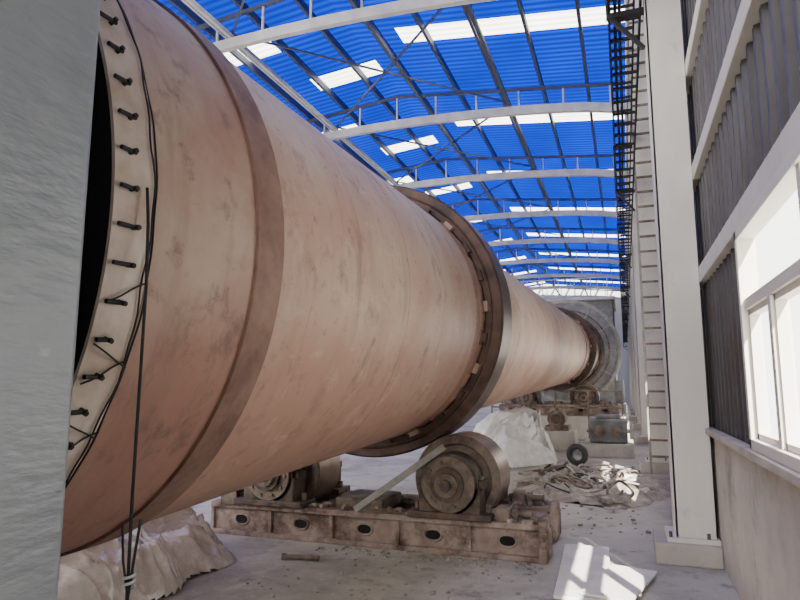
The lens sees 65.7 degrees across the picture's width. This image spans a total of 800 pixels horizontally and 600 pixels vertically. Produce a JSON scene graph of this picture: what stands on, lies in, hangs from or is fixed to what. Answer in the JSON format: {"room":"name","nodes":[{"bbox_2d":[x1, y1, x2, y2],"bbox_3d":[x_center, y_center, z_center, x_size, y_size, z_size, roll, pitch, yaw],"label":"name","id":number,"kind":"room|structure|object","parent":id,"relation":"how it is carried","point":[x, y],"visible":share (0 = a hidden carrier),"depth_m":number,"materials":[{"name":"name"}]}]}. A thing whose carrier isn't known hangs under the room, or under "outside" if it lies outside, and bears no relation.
{"room":"industrial hall","nodes":[
{"label":"industrial hall","id":0,"kind":"room"},
{"bbox_2d":[195,0,495,52],"bbox_3d":[-2.303,-7.227,16.020,15.857,1.887,0.160,-3,-8,20],"label":"roof truss","id":1,"kind":"object","parent":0,"point":[400,7],"depth_m":15.87,"materials":[{"name":"white metal"}]},
{"bbox_2d":[181,0,587,294],"bbox_3d":[3.839,-4.665,34.678,9.300,0.588,66.000,-3,-8,20],"label":"roof bracing","id":2,"kind":"structure","parent":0,"point":[196,7],"depth_m":20.31,"materials":[{"name":"grey metal"}]},
{"bbox_2d":[168,0,612,286],"bbox_3d":[3.449,-5.648,31.738,15.820,0.984,72.000,-3,-8,20],"label":"roof purlins","id":3,"kind":"structure","parent":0,"point":[178,4],"depth_m":21.14,"materials":[{"name":"grey metal"}]},
{"bbox_2d":[157,0,629,287],"bbox_3d":[3.110,-5.900,31.092,16.350,0.860,71.500,-3,-8,20],"label":"ceiling","id":4,"kind":"structure","parent":0,"point":[552,24],"depth_m":21.58,"materials":[{"name":"blue metal"}]},
{"bbox_2d":[151,403,740,599],"bbox_3d":[2.326,5.664,28.088,17.000,0.200,76.600,-3,-8,20],"label":"floor","id":5,"kind":"structure","parent":0,"point":[258,558],"depth_m":5.62,"materials":[{"name":"concrete"}]},
{"bbox_2d":[0,0,100,599],"bbox_3d":[-2.691,-0.549,1.340,3.410,4.660,1.850,-3,-8,20],"label":"wall","id":6,"kind":"structure","parent":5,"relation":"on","point":[48,48],"depth_m":1.46,"materials":[{"name":"paint"}]},
{"bbox_2d":[57,506,236,599],"bbox_3d":[-2.701,1.996,5.382,2.160,0.734,2.807,-3,-8,20],"label":"tarpaulin","id":7,"kind":"object","parent":5,"relation":"on","point":[174,547],"visible":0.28,"depth_m":4.82,"materials":[{"name":"beige fabric"}]},
{"bbox_2d":[281,553,319,560],"bbox_3d":[-0.927,2.398,5.784,0.358,0.059,0.060,-1,-8,7],"label":"steel offcut","id":8,"kind":"object","parent":5,"relation":"on","point":[284,556],"visible":1,"depth_m":5.77,"materials":[{"name":"metal"}]},
{"bbox_2d":[211,431,560,563],"bbox_3d":[-0.199,2.020,6.883,3.726,1.115,1.500,-3,-8,20],"label":"station","id":9,"kind":"object","parent":5,"relation":"on","point":[463,506],"visible":0.88,"depth_m":6.31,"materials":[{"name":"brown metal"}]},
{"bbox_2d":[353,444,445,512],"bbox_3d":[-0.005,1.773,6.146,0.974,0.710,0.066,-3,-8,20],"label":"bar","id":10,"kind":"object","parent":9,"relation":"on","point":[441,448],"visible":1,"depth_m":6.12,"materials":[{"name":"metal"}]},
{"bbox_2d":[246,505,650,599],"bbox_3d":[0.966,2.524,6.565,2.516,0.029,5.278,-6,-10,37],"label":"rubble","id":11,"kind":"object","parent":5,"relation":"on","point":[623,507],"visible":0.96,"depth_m":5.65,"materials":[{"name":"grey stone"}]},
{"bbox_2d":[473,406,557,467],"bbox_3d":[2.526,2.958,13.805,1.978,1.171,3.034,-3,-8,20],"label":"plastic sheet","id":12,"kind":"object","parent":5,"relation":"on","point":[520,433],"visible":0.91,"depth_m":13.04,"materials":[{"name":"white plastic"}]},
{"bbox_2d":[491,390,623,437],"bbox_3d":[4.622,3.438,18.443,3.850,1.525,0.050,-3,-8,20],"label":"guard rail","id":13,"kind":"object","parent":5,"relation":"on","point":[621,391],"visible":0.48,"depth_m":18.25,"materials":[{"name":"metal"}]},
{"bbox_2d":[486,383,629,439],"bbox_3d":[5.144,3.580,20.187,4.330,1.728,2.200,-3,-8,20],"label":"station","id":14,"kind":"object","parent":5,"relation":"on","point":[577,418],"visible":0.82,"depth_m":19.41,"materials":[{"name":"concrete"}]},
{"bbox_2d":[60,0,599,556],"bbox_3d":[3.351,1.347,16.416,3.064,3.638,30.890,-3,-9,21],"label":"rotary kiln","id":15,"kind":"object","parent":14,"relation":"on","point":[306,307],"visible":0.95,"depth_m":2.68,"materials":[{"name":"brown metal"}]},
{"bbox_2d":[121,187,149,599],"bbox_3d":[-0.780,0.523,1.819,0.065,1.771,0.037,1,-8,-7],"label":"cable","id":16,"kind":"object","parent":15,"relation":"hanging from","point":[128,577],"visible":1,"depth_m":1.82,"materials":[{"name":"black rubber"}]},
{"bbox_2d":[544,409,577,451],"bbox_3d":[4.145,3.371,16.147,0.850,1.019,1.020,-3,-8,20],"label":"block","id":17,"kind":"object","parent":5,"relation":"on","point":[561,436],"visible":0.91,"depth_m":15.71,"materials":[{"name":"concrete"}]},
{"bbox_2d":[520,276,617,402],"bbox_3d":[9.297,2.829,34.324,5.200,7.150,5.800,-3,-8,20],"label":"chamber","id":18,"kind":"object","parent":5,"relation":"on","point":[606,304],"visible":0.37,"depth_m":31.62,"materials":[{"name":"paint"}]},
{"bbox_2d":[566,444,587,465],"bbox_3d":[3.666,3.195,12.815,0.442,0.440,0.169,-6,-10,38],"label":"wheel","id":19,"kind":"object","parent":5,"relation":"on","point":[571,448],"visible":0.98,"depth_m":12.75,"materials":[{"name":"black rubber"}]},
{"bbox_2d":[540,300,621,403],"bbox_3d":[6.540,2.502,24.075,3.961,4.946,1.138,-3,-8,20],"label":"guard","id":20,"kind":"object","parent":5,"relation":"on","point":[603,376],"visible":0.48,"depth_m":23.29,"materials":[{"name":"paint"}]},
{"bbox_2d":[553,544,609,599],"bbox_3d":[1.621,2.363,5.438,0.420,0.026,1.650,-3,-8,18],"label":"board","id":21,"kind":"object","parent":5,"relation":"on","point":[580,565],"visible":0.94,"depth_m":5.42,"materials":[{"name":"white"}]},
{"bbox_2d":[580,564,657,599],"bbox_3d":[1.776,2.272,4.992,0.380,0.021,0.900,-5,-10,33],"label":"board","id":22,"kind":"object","parent":21,"relation":"on","point":[617,582],"visible":1,"depth_m":4.93,"materials":[{"name":"white"}]},
{"bbox_2d":[512,461,670,509],"bbox_3d":[3.053,2.869,9.954,2.479,0.276,3.636,-3,-8,20],"label":"pile","id":23,"kind":"object","parent":5,"relation":"on","point":[610,489],"visible":1,"depth_m":9.40,"materials":[{"name":"grey"}]},
{"bbox_2d":[583,414,634,458],"bbox_3d":[5.048,3.246,15.015,1.120,0.950,1.750,-3,-8,20],"label":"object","id":24,"kind":"object","parent":5,"relation":"on","point":[608,433],"visible":0.98,"depth_m":14.36,"materials":[{"name":"concrete"}]},
{"bbox_2d":[614,380,626,413],"bbox_3d":[9.437,4.446,26.962,0.750,1.900,2.600,-3,-8,20],"label":"motor","id":25,"kind":"object","parent":5,"relation":"on","point":[618,384],"visible":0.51,"depth_m":26.09,"materials":[{"name":"metal"}]},
{"bbox_2d":[626,310,630,404],"bbox_3d":[20.325,4.099,55.036,0.558,10.400,0.640,-3,-8,20],"label":"steel column","id":26,"kind":"structure","parent":5,"relation":"on","point":[626,310],"depth_m":54.55,"materials":[{"name":"metal"}]},
{"bbox_2d":[626,321,630,403],"bbox_3d":[22.527,4.950,61.092,0.558,10.400,0.640,-3,-8,20],"label":"steel column","id":27,"kind":"structure","parent":5,"relation":"on","point":[626,321],"depth_m":60.64,"materials":[{"name":"metal"}]},
{"bbox_2d":[626,283,632,410],"bbox_3d":[15.922,2.397,42.923,0.558,10.400,0.640,-3,-8,20],"label":"steel column","id":28,"kind":"structure","parent":5,"relation":"on","point":[631,408],"depth_m":42.47,"materials":[{"name":"metal"}]},
{"bbox_2d":[627,316,631,407],"bbox_3d":[18.123,3.248,48.980,0.558,10.400,0.640,-3,-8,20],"label":"steel column","id":29,"kind":"structure","parent":5,"relation":"on","point":[630,406],"depth_m":48.44,"materials":[{"name":"metal"}]},
{"bbox_2d":[628,292,634,414],"bbox_3d":[13.720,1.546,36.867,0.558,10.400,0.640,-3,-8,20],"label":"steel column","id":30,"kind":"structure","parent":5,"relation":"on","point":[632,412],"depth_m":36.34,"materials":[{"name":"metal"}]},
{"bbox_2d":[627,236,636,420],"bbox_3d":[11.518,0.695,30.811,0.558,10.400,0.640,-3,-8,20],"label":"steel column","id":31,"kind":"structure","parent":5,"relation":"on","point":[634,417],"depth_m":30.36,"materials":[{"name":"metal"}]},
{"bbox_2d":[624,171,640,428],"bbox_3d":[9.316,-0.156,24.755,0.558,10.400,0.640,-3,-8,20],"label":"steel column","id":32,"kind":"structure","parent":5,"relation":"on","point":[637,425],"depth_m":24.32,"materials":[{"name":"metal"}]},
{"bbox_2d":[624,102,647,443],"bbox_3d":[7.114,-1.008,18.699,0.558,10.400,0.640,-3,-8,20],"label":"steel column","id":33,"kind":"structure","parent":5,"relation":"on","point":[642,438],"depth_m":18.28,"materials":[{"name":"metal"}]},
{"bbox_2d":[642,0,723,569],"bbox_3d":[2.711,-2.710,6.586,0.558,10.400,0.640,-3,-8,20],"label":"steel column","id":34,"kind":"structure","parent":5,"relation":"on","point":[692,540],"depth_m":6.00,"materials":[{"name":"metal"}]},
{"bbox_2d":[605,0,644,349],"bbox_3d":[11.630,0.169,32.057,0.383,1.512,62.660,-3,-8,20],"label":"cable tray","id":35,"kind":"object","parent":34,"relation":"attached to","point":[615,18],"visible":1,"depth_m":9.95,"materials":[{"name":"black metal"}]},
{"bbox_2d":[625,0,628,312],"bbox_3d":[10.821,-2.393,29.674,0.068,0.068,58.000,-3,-8,20],"label":"conduit pipe","id":36,"kind":"object","parent":34,"relation":"attached to","point":[626,1],"visible":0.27,"depth_m":14.52,"materials":[{"name":"metal"}]},
{"bbox_2d":[306,81,624,139],"bbox_3d":[-0.101,-6.376,22.076,15.857,1.887,0.160,-3,-8,20],"label":"roof truss","id":37,"kind":"object","parent":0,"point":[572,107],"depth_m":21.08,"materials":[{"name":"white metal"}]},
{"bbox_2d":[376,154,624,188],"bbox_3d":[2.101,-5.525,28.133,15.857,1.887,0.160,-3,-8,20],"label":"roof truss","id":38,"kind":"object","parent":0,"point":[477,177],"depth_m":27.12,"materials":[{"name":"white metal"}]},
{"bbox_2d":[448,198,624,220],"bbox_3d":[4.302,-4.674,34.189,15.857,1.887,0.160,-3,-8,20],"label":"roof truss","id":39,"kind":"object","parent":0,"point":[558,212],"depth_m":32.95,"materials":[{"name":"white metal"}]},
{"bbox_2d":[479,227,624,245],"bbox_3d":[6.504,-3.823,40.245,15.857,1.887,0.160,-3,-8,20],"label":"roof truss","id":40,"kind":"object","parent":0,"point":[542,240],"depth_m":39.01,"materials":[{"name":"white metal"}]},
{"bbox_2d":[494,248,624,264],"bbox_3d":[8.706,-2.971,46.301,15.857,1.887,0.160,-3,-8,20],"label":"roof truss","id":41,"kind":"object","parent":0,"point":[548,260],"depth_m":45.18,"materials":[{"name":"white metal"}]},
{"bbox_2d":[502,264,624,278],"bbox_3d":[10.908,-2.120,52.357,15.857,1.887,0.160,-3,-8,20],"label":"roof truss","id":42,"kind":"object","parent":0,"point":[564,274],"depth_m":51.30,"materials":[{"name":"white metal"}]},
{"bbox_2d":[519,277,619,290],"bbox_3d":[13.110,-1.269,58.414,15.857,1.887,0.160,-3,-8,20],"label":"roof truss","id":43,"kind":"object","parent":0,"point":[570,286],"depth_m":57.20,"materials":[{"name":"white metal"}]},
{"bbox_2d":[532,284,629,402],"bbox_3d":[15.561,4.439,64.636,16.300,12.400,0.150,-3,-8,20],"label":"wall","id":44,"kind":"structure","parent":0,"point":[623,373],"depth_m":62.61,"materials":[{"name":"grey paint"}]},
{"bbox_2d":[541,289,621,299],"bbox_3d":[15.311,-0.418,64.470,15.857,1.887,0.160,-3,-8,20],"label":"roof truss","id":45,"kind":"object","parent":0,"point":[560,296],"depth_m":63.40,"materials":[{"name":"white metal"}]},
{"bbox_2d":[664,0,799,599],"bbox_3d":[11.166,-0.029,28.894,0.270,11.300,70.600,-3,-8,20],"label":"wall","id":46,"kind":"structure","parent":0,"point":[742,57],"depth_m":4.36,"materials":[{"name":"paint"}]},
{"bbox_2d":[624,0,669,473],"bbox_3d":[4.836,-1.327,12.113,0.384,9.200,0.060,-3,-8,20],"label":"ladder","id":47,"kind":"object","parent":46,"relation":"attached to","point":[638,221],"visible":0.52,"depth_m":12.00,"materials":[{"name":"metal"}]},
{"bbox_2d":[734,139,799,472],"bbox_3d":[1.846,0.092,2.885,0.110,1.380,2.250,-3,-8,20],"label":"window","id":48,"kind":"structure","parent":46,"relation":"in","point":[773,297],"depth_m":3.24,"materials":[{"name":"beige"}]}
]}

